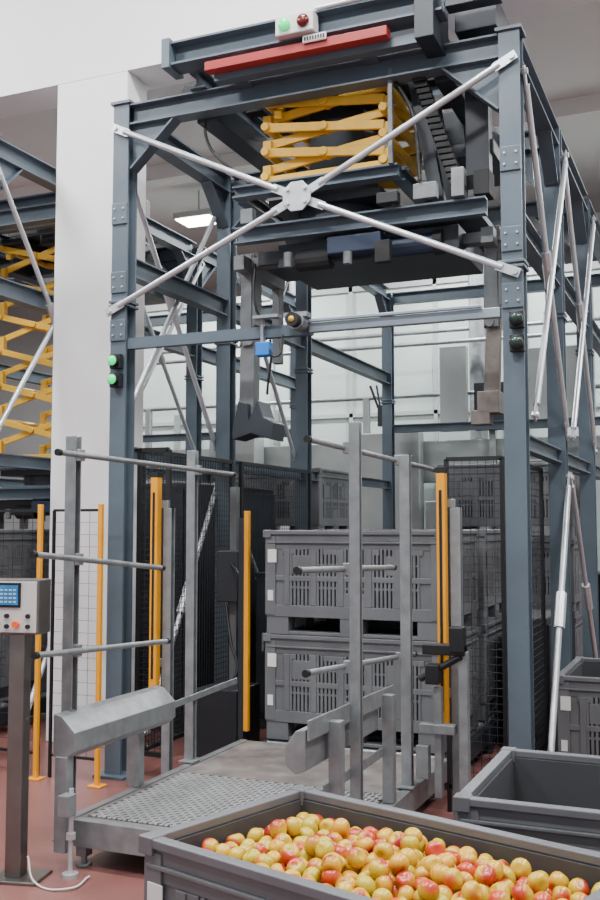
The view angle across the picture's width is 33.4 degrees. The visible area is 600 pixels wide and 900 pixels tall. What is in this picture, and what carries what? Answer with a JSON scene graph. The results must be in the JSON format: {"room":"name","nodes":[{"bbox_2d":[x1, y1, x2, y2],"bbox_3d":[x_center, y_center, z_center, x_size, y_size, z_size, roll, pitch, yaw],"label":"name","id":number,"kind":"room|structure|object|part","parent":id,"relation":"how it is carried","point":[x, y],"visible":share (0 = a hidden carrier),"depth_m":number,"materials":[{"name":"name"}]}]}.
{"room":"processing plant","nodes":[
{"label":"processing plant","id":0,"kind":"room"},
{"bbox_2d":[0,712,503,899],"bbox_3d":[-1.281,2.476,9.620,22.000,0.100,23.000,-2,-5,23],"label":"floor","id":1,"kind":"structure","parent":0,"point":[113,875],"depth_m":5.73,"materials":[{"name":"red concrete"}]},
{"bbox_2d":[0,509,43,768],"bbox_3d":[-2.357,1.331,7.113,1.258,1.809,0.018,-2,-5,23],"label":"mesh fence","id":2,"kind":"object","parent":1,"relation":"on","point":[6,510],"visible":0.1,"depth_m":6.97,"materials":[{"name":"black metal"}]},
{"bbox_2d":[0,691,46,723],"bbox_3d":[-2.718,2.288,9.319,1.460,0.230,2.700,-2,-5,23],"label":"conveyor","id":3,"kind":"object","parent":1,"relation":"on","point":[3,705],"visible":0.04,"depth_m":8.42,"materials":[{"name":"metal"}]},
{"bbox_2d":[0,632,47,701],"bbox_3d":[-2.972,1.767,8.758,1.292,0.716,1.032,-2,-5,23],"label":"bin","id":4,"kind":"object","parent":3,"relation":"on","point":[4,646],"visible":0.18,"depth_m":8.40,"materials":[{"name":"grey plastic"}]},
{"bbox_2d":[0,529,49,577],"bbox_3d":[-2.972,1.054,8.812,1.292,0.716,1.032,-2,-5,23],"label":"bin","id":5,"kind":"object","parent":4,"relation":"on","point":[22,564],"visible":0.39,"depth_m":8.57,"materials":[{"name":"grey plastic"}]},
{"bbox_2d":[29,504,45,780],"bbox_3d":[-1.773,1.290,6.775,0.100,1.840,0.090,-2,-5,23],"label":"fence post","id":6,"kind":"object","parent":1,"relation":"on","point":[37,678],"visible":0.88,"depth_m":6.74,"materials":[{"name":"metal"}]},
{"bbox_2d":[0,578,89,890],"bbox_3d":[-1.287,1.349,4.850,0.536,1.435,0.242,-1,-4,11],"label":"pedestal","id":7,"kind":"object","parent":1,"relation":"on","point":[25,603],"visible":1,"depth_m":4.85,"materials":[{"name":"silver metal"}]},
{"bbox_3d":[-1.413,0.763,4.865,0.280,0.245,0.006,-1,-4,11],"label":"plate","id":8,"kind":"part","parent":7,"relation":"part of","materials":[{"name":"silver metal"}]},
{"bbox_2d":[58,788,78,879],"bbox_3d":[-1.118,1.857,4.841,0.080,0.420,0.110,-2,-5,23],"label":"levelling foot","id":9,"kind":"object","parent":1,"relation":"on","point":[66,801],"visible":1,"depth_m":4.83,"materials":[{"name":"grey metal"}]},
{"bbox_3d":[-1.126,1.716,4.833,0.060,0.100,0.070,-2,-5,23],"label":"bracket plate","id":10,"kind":"part","parent":9,"relation":"part of","materials":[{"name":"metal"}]},
{"bbox_2d":[48,509,97,776],"bbox_3d":[-1.515,1.304,6.757,0.408,1.809,0.018,-2,-5,23],"label":"mesh fence","id":11,"kind":"object","parent":1,"relation":"on","point":[50,754],"visible":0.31,"depth_m":6.80,"materials":[{"name":"black metal"}]},
{"bbox_2d":[46,71,146,746],"bbox_3d":[-1.634,-0.362,8.076,0.680,5.330,0.300,-2,-5,23],"label":"wall column","id":12,"kind":"structure","parent":1,"relation":"on","point":[85,116],"depth_m":8.01,"materials":[{"name":"white paint"}]},
{"bbox_2d":[87,504,106,788],"bbox_3d":[-1.322,1.276,6.584,0.100,1.840,0.090,-2,-5,23],"label":"fence post","id":13,"kind":"object","parent":1,"relation":"on","point":[98,687],"visible":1,"depth_m":6.58,"materials":[{"name":"metal"}]},
{"bbox_2d":[0,133,295,709],"bbox_3d":[-2.485,0.156,10.774,2.990,4.700,6.280,-2,-5,23],"label":"frame","id":14,"kind":"object","parent":1,"relation":"on","point":[177,249],"visible":0.27,"depth_m":10.12,"materials":[{"name":"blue metal"}]},
{"bbox_2d":[0,192,167,528],"bbox_3d":[-2.446,-0.317,10.554,2.330,4.328,1.780,-2,-5,23],"label":"mechanism","id":15,"kind":"object","parent":14,"relation":"attached to","point":[15,262],"visible":0.33,"depth_m":10.25,"materials":[{"name":"metal"}]},
{"bbox_2d":[134,447,171,757],"bbox_3d":[-1.010,1.099,6.862,0.260,2.235,0.030,-2,-5,23],"label":"mesh fence","id":16,"kind":"object","parent":1,"relation":"on","point":[138,610],"visible":0.36,"depth_m":6.89,"materials":[{"name":"black metal"}]},
{"bbox_2d":[160,500,174,773],"bbox_3d":[-0.882,1.256,6.458,0.170,1.860,0.140,-2,-5,23],"label":"stand","id":17,"kind":"object","parent":1,"relation":"on","point":[167,660],"visible":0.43,"depth_m":6.44,"materials":[{"name":"metal"}]},
{"bbox_2d":[149,477,161,686],"bbox_3d":[-0.934,0.860,6.455,0.052,1.370,0.060,-2,-5,23],"label":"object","id":18,"kind":"object","parent":17,"relation":"attached to","point":[156,482],"visible":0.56,"depth_m":6.44,"materials":[{"name":"yellow paint"}]},
{"bbox_2d":[150,472,162,678],"bbox_3d":[-0.934,0.860,6.455,0.056,1.430,0.065,-2,-5,23],"label":"strip","id":19,"kind":"object","parent":17,"relation":"attached to","point":[152,474],"visible":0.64,"depth_m":6.43,"materials":[{"name":"black paint"}]},
{"bbox_2d":[141,452,233,750],"bbox_3d":[-0.837,1.153,7.585,0.030,2.235,1.400,-2,-5,23],"label":"mesh fence","id":20,"kind":"object","parent":1,"relation":"on","point":[180,734],"visible":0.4,"depth_m":7.70,"materials":[{"name":"black metal"}]},
{"bbox_2d":[144,483,274,732],"bbox_3d":[-1.012,1.364,9.158,0.920,2.050,1.790,-2,-5,23],"label":"mesh fence","id":21,"kind":"object","parent":1,"relation":"on","point":[258,528],"visible":0.13,"depth_m":8.47,"materials":[{"name":"metal"}]},
{"bbox_2d":[196,487,259,756],"bbox_3d":[-0.524,1.274,7.623,0.380,2.000,0.560,-2,-5,23],"label":"panel","id":22,"kind":"object","parent":1,"relation":"on","point":[217,712],"visible":0.59,"depth_m":7.51,"materials":[{"name":"metal"}]},
{"bbox_3d":[-0.519,1.294,7.891,0.060,2.000,0.060,-2,-5,23],"label":"post","id":23,"kind":"part","parent":22,"relation":"part of","materials":[{"name":"metal"}]},
{"bbox_2d":[238,518,246,739],"bbox_3d":[-0.406,1.358,7.076,0.040,1.750,0.060,-2,-5,23],"label":"stand","id":24,"kind":"object","parent":1,"relation":"on","point":[242,734],"visible":0.64,"depth_m":7.05,"materials":[{"name":"metal"}]},
{"bbox_2d":[243,511,250,731],"bbox_3d":[-0.375,1.202,7.064,0.035,1.540,0.040,-2,-5,23],"label":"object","id":25,"kind":"object","parent":24,"relation":"attached to","point":[247,514],"visible":1,"depth_m":7.04,"materials":[{"name":"yellow paint"}]},
{"bbox_2d":[73,739,446,867],"bbox_3d":[-0.126,2.010,5.647,1.460,0.236,2.015,-2,-5,23],"label":"platform","id":26,"kind":"object","parent":1,"relation":"on","point":[240,772],"visible":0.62,"depth_m":5.53,"materials":[{"name":"metal"}]},
{"bbox_2d":[29,436,236,853],"bbox_3d":[-0.863,0.997,5.740,0.180,2.070,2.200,-2,-5,23],"label":"guide","id":27,"kind":"object","parent":26,"relation":"attached to","point":[77,730],"visible":0.98,"depth_m":5.22,"materials":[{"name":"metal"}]},
{"bbox_3d":[-0.115,1.910,5.680,1.350,0.020,1.960,-2,-5,23],"label":"plate","id":28,"kind":"part","parent":26,"relation":"part of","materials":[{"name":"metal"}]},
{"bbox_2d":[285,422,434,803],"bbox_3d":[0.435,0.881,5.403,0.200,1.970,2.260,-2,-5,23],"label":"guide","id":29,"kind":"object","parent":26,"relation":"on","point":[327,735],"visible":0.84,"depth_m":4.93,"materials":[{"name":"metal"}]},
{"bbox_2d":[255,572,266,728],"bbox_3d":[0.078,1.717,8.858,0.500,1.300,1.240,-2,-5,23],"label":"cabinet","id":30,"kind":"object","parent":1,"relation":"on","point":[261,618],"visible":0.09,"depth_m":8.39,"materials":[{"name":"metal"}]},
{"bbox_3d":[-0.308,1.605,8.366,0.020,0.150,0.020,-2,-5,23],"label":"handle","id":31,"kind":"part","parent":30,"relation":"part of","materials":[{"name":"metal"}]},
{"bbox_2d":[238,462,311,682],"bbox_3d":[-0.202,1.265,9.077,0.030,2.235,1.550,-2,-5,23],"label":"mesh fence","id":32,"kind":"object","parent":1,"relation":"on","point":[241,464],"visible":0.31,"depth_m":9.07,"materials":[{"name":"black metal"}]},
{"bbox_3d":[-0.202,1.265,9.077,0.030,2.235,1.550,-2,-5,23],"label":"frame","id":33,"kind":"part","parent":32,"relation":"part of","materials":[{"name":"black paint"}]},
{"bbox_2d":[92,23,599,780],"bbox_3d":[1.197,0.039,9.216,2.990,4.700,6.280,-2,-5,23],"label":"frame","id":34,"kind":"object","parent":1,"relation":"on","point":[498,69],"visible":0.82,"depth_m":6.99,"materials":[{"name":"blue metal"}]},
{"bbox_2d":[107,372,122,387],"bbox_3d":[-1.283,-0.485,6.899,0.084,0.100,0.103,-2,-5,23],"label":"lamp","id":35,"kind":"object","parent":34,"relation":"attached to","point":[115,380],"visible":1,"depth_m":6.88,"materials":[{"name":"black paint"}]},
{"bbox_2d":[107,354,122,368],"bbox_3d":[-1.283,-0.615,6.909,0.084,0.100,0.103,-2,-5,23],"label":"lamp","id":36,"kind":"object","parent":34,"relation":"attached to","point":[115,361],"visible":1,"depth_m":6.89,"materials":[{"name":"black paint"}]},
{"bbox_2d":[252,313,283,357],"bbox_3d":[-0.206,-0.734,6.488,0.208,0.286,0.090,-2,-5,23],"label":"sensor","id":37,"kind":"object","parent":34,"relation":"attached to","point":[262,348],"visible":1,"depth_m":6.46,"materials":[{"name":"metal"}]},
{"bbox_2d":[283,311,310,331],"bbox_3d":[-0.036,-0.821,6.341,0.160,0.114,0.180,-2,-5,23],"label":"sensor","id":38,"kind":"object","parent":34,"relation":"attached to","point":[297,321],"visible":1,"depth_m":6.31,"materials":[{"name":"metal"}]},
{"bbox_3d":[-0.024,-1.642,6.457,0.194,0.194,0.029,-2,-5,23],"label":"tie rod plate","id":39,"kind":"part","parent":34,"relation":"part of","materials":[{"name":"metal"}]},
{"bbox_2d":[161,0,508,441],"bbox_3d":[0.411,-1.415,6.993,2.330,2.702,1.835,-2,-5,23],"label":"carriage","id":40,"kind":"object","parent":34,"relation":"attached to","point":[459,147],"visible":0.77,"depth_m":6.55,"materials":[{"name":"metal"}]},
{"bbox_3d":[0.317,-2.074,6.949,2.110,1.364,1.440,-2,-5,23],"label":"travel frame","id":41,"kind":"part","parent":40,"relation":"part of","materials":[{"name":"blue metal"}]},
{"bbox_2d":[509,310,524,328],"bbox_3d":[1.262,-0.766,5.837,0.084,0.100,0.103,-2,-5,23],"label":"lamp","id":42,"kind":"object","parent":34,"relation":"attached to","point":[516,318],"visible":1,"depth_m":5.82,"materials":[{"name":"black paint"}]},
{"bbox_2d":[509,334,525,352],"bbox_3d":[1.262,-0.626,5.826,0.084,0.100,0.103,-2,-5,23],"label":"lamp","id":43,"kind":"object","parent":34,"relation":"attached to","point":[517,341],"visible":1,"depth_m":5.81,"materials":[{"name":"black paint"}]},
{"bbox_2d":[138,785,599,899],"bbox_3d":[0.254,1.539,2.910,1.312,0.766,0.772,-4,-6,40],"label":"bin","id":44,"kind":"object","parent":1,"relation":"on","point":[300,842],"visible":1,"depth_m":2.97,"materials":[{"name":"grey plastic"}]},
{"bbox_2d":[143,256,599,646],"bbox_3d":[2.057,-0.561,13.242,9.500,6.500,1.240,-2,-5,23],"label":"machinery","id":45,"kind":"object","parent":1,"relation":"on","point":[453,394],"visible":0.21,"depth_m":13.03,"materials":[{"name":"metal"}]},
{"bbox_2d":[143,261,599,571],"bbox_3d":[2.703,0.106,14.115,12.030,5.300,0.120,-2,-5,23],"label":"mullions","id":46,"kind":"object","parent":1,"relation":"on","point":[595,264],"visible":0.03,"depth_m":14.82,"materials":[{"name":"grey paint"}]},
{"bbox_2d":[143,269,599,569],"bbox_3d":[3.177,-0.408,13.952,12.940,4.100,0.040,-2,-5,23],"label":"wall","id":47,"kind":"structure","parent":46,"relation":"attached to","point":[413,366],"depth_m":14.97,"materials":[{"name":"white paint"}]},
{"bbox_2d":[261,706,502,789],"bbox_3d":[0.887,2.183,7.912,1.360,0.230,2.880,-2,-5,23],"label":"conveyor","id":48,"kind":"object","parent":1,"relation":"on","point":[376,735],"visible":0.16,"depth_m":7.16,"materials":[{"name":"metal"}]},
{"bbox_2d":[263,623,480,753],"bbox_3d":[0.536,1.644,7.122,1.292,0.716,1.032,-2,-5,23],"label":"bin","id":49,"kind":"object","parent":48,"relation":"on","point":[292,699],"visible":0.48,"depth_m":6.77,"materials":[{"name":"grey plastic"}]},
{"bbox_2d":[263,529,477,640],"bbox_3d":[0.536,0.931,7.176,1.292,0.716,1.032,-2,-5,23],"label":"bin","id":50,"kind":"object","parent":49,"relation":"on","point":[293,602],"visible":0.73,"depth_m":6.79,"materials":[{"name":"grey plastic"}]},
{"bbox_2d":[380,617,502,720],"bbox_3d":[1.004,1.727,8.224,1.292,0.716,1.032,-2,-5,23],"label":"bin","id":51,"kind":"object","parent":48,"relation":"on","point":[490,627],"visible":0.22,"depth_m":7.73,"materials":[{"name":"grey plastic"}]},
{"bbox_2d":[326,529,501,623],"bbox_3d":[1.004,1.014,8.277,1.292,0.716,1.032,-2,-5,23],"label":"bin","id":52,"kind":"object","parent":51,"relation":"on","point":[488,556],"visible":0.19,"depth_m":7.81,"materials":[{"name":"grey plastic"}]},
{"bbox_2d":[416,626,470,798],"bbox_3d":[0.787,1.548,5.530,0.290,1.140,0.100,-2,-5,23],"label":"post","id":53,"kind":"object","parent":1,"relation":"on","point":[456,647],"visible":0.93,"depth_m":5.51,"materials":[{"name":"grey metal"}]},
{"bbox_2d":[447,499,462,820],"bbox_3d":[0.867,1.206,5.718,0.170,1.850,0.140,-2,-5,23],"label":"stand","id":54,"kind":"object","parent":1,"relation":"on","point":[456,559],"visible":0.41,"depth_m":5.71,"materials":[{"name":"metal"}]},
{"bbox_2d":[435,467,447,708],"bbox_3d":[0.815,0.845,5.712,0.056,1.490,0.065,-2,-5,23],"label":"strip","id":55,"kind":"object","parent":54,"relation":"attached to","point":[437,469],"visible":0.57,"depth_m":5.70,"materials":[{"name":"black paint"}]},
{"bbox_2d":[436,473,449,722],"bbox_3d":[0.815,0.845,5.712,0.052,1.430,0.060,-2,-5,23],"label":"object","id":56,"kind":"object","parent":54,"relation":"attached to","point":[441,478],"visible":0.55,"depth_m":5.70,"materials":[{"name":"yellow paint"}]},
{"bbox_2d":[444,456,508,811],"bbox_3d":[1.049,1.093,5.964,0.365,2.112,0.025,-2,-5,23],"label":"mesh fence","id":57,"kind":"object","parent":1,"relation":"on","point":[471,458],"visible":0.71,"depth_m":5.95,"materials":[{"name":"black metal"}]},
{"bbox_2d":[502,457,547,750],"bbox_3d":[1.492,1.140,6.595,0.025,2.112,1.395,-2,-5,23],"label":"mesh fence","id":58,"kind":"object","parent":1,"relation":"on","point":[544,745],"visible":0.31,"depth_m":7.13,"materials":[{"name":"black metal"}]},
{"bbox_2d":[453,746,599,851],"bbox_3d":[1.283,1.623,3.755,1.212,0.724,0.892,-2,-5,23],"label":"bin","id":59,"kind":"object","parent":1,"relation":"on","point":[544,795],"visible":0.52,"depth_m":4.00,"materials":[{"name":"grey plastic"}]},
{"bbox_2d":[532,604,575,750],"bbox_3d":[1.976,1.815,8.152,0.340,1.000,1.440,-2,-5,23],"label":"mesh fence","id":60,"kind":"object","parent":1,"relation":"on","point":[547,606],"visible":0.16,"depth_m":7.50,"materials":[{"name":"metal"}]},
{"bbox_2d":[557,656,599,755],"bbox_3d":[2.466,1.853,6.764,1.292,0.716,1.032,-2,-5,23],"label":"bin","id":61,"kind":"object","parent":1,"relation":"on","point":[578,708],"visible":0.88,"depth_m":6.52,"materials":[{"name":"grey plastic"}]},
{"bbox_3d":[0.948,2.417,10.336,4.010,0.145,1.150,-2,-5,23],"label":"conveyor","id":62,"kind":"object","parent":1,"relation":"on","visible":0},
{"bbox_2d":[575,613,582,656],"bbox_3d":[2.131,1.944,9.841,1.292,0.716,1.032,-2,-5,23],"label":"bin","id":63,"kind":"object","parent":62,"relation":"on","point":[578,619],"visible":0.04,"depth_m":9.43,"materials":[{"name":"grey plastic"}]},
{"bbox_2d":[531,539,581,615],"bbox_3d":[2.131,1.230,9.895,1.292,0.716,1.032,-2,-5,23],"label":"bin","id":64,"kind":"object","parent":63,"relation":"on","point":[575,568],"visible":0.24,"depth_m":9.31,"materials":[{"name":"grey plastic"}]},
{"bbox_2d":[437,463,580,538],"bbox_3d":[2.131,0.517,9.948,1.292,0.716,1.032,-2,-5,23],"label":"bin","id":65,"kind":"object","parent":64,"relation":"on","point":[455,473],"visible":0.35,"depth_m":9.57,"materials":[{"name":"grey plastic"}]},
{"bbox_3d":[-0.189,2.017,10.823,1.292,0.716,1.032,-2,-5,23],"label":"bin","id":66,"kind":"object","parent":62,"relation":"on","visible":0},
{"bbox_3d":[-0.189,1.304,10.877,1.292,0.716,1.032,-2,-5,23],"label":"bin","id":67,"kind":"object","parent":66,"relation":"on","visible":0},
{"bbox_2d":[211,468,348,529],"bbox_3d":[-0.189,0.591,10.930,1.292,0.716,1.032,-2,-5,23],"label":"bin","id":68,"kind":"object","parent":67,"relation":"on","point":[330,500],"visible":0.46,"depth_m":10.45,"materials":[{"name":"grey plastic"}]},
{"bbox_2d":[0,249,597,528],"bbox_3d":[2.470,-0.203,18.682,22.000,6.600,0.200,-2,-5,23],"label":"wall","id":69,"kind":"structure","parent":0,"point":[29,343],"depth_m":22.30,"materials":[{"name":"grey paint"}]},
{"bbox_2d":[0,0,599,118],"bbox_3d":[-1.950,-4.437,8.560,22.000,2.870,0.380,-2,-5,23],"label":"ceiling","id":70,"kind":"structure","parent":0,"point":[45,45],"depth_m":8.14,"materials":[{"name":"white paint"}]},
{"bbox_2d":[0,1,599,307],"bbox_3d":[0.321,-3.972,13.888,22.000,0.200,11.200,-2,-5,23],"label":"ceiling","id":71,"kind":"structure","parent":0,"point":[562,45],"depth_m":12.46,"materials":[{"name":"grey paint"}]},
{"bbox_2d":[173,190,215,227],"bbox_3d":[-1.467,-3.540,14.508,0.600,0.470,0.450,-2,-5,23],"label":"ceiling lamp","id":72,"kind":"object","parent":71,"relation":"hanging from","point":[200,217],"visible":0.86,"depth_m":14.38,"materials":[{"name":"grey paint"}]},
{"bbox_2d":[0,93,599,290],"bbox_3d":[0.829,-3.683,15.066,22.000,0.200,4.800,-2,-5,23],"label":"trim","id":73,"kind":"structure","parent":71,"relation":"attached to","point":[582,109],"depth_m":13.19,"materials":[{"name":"white paint"}]}
]}

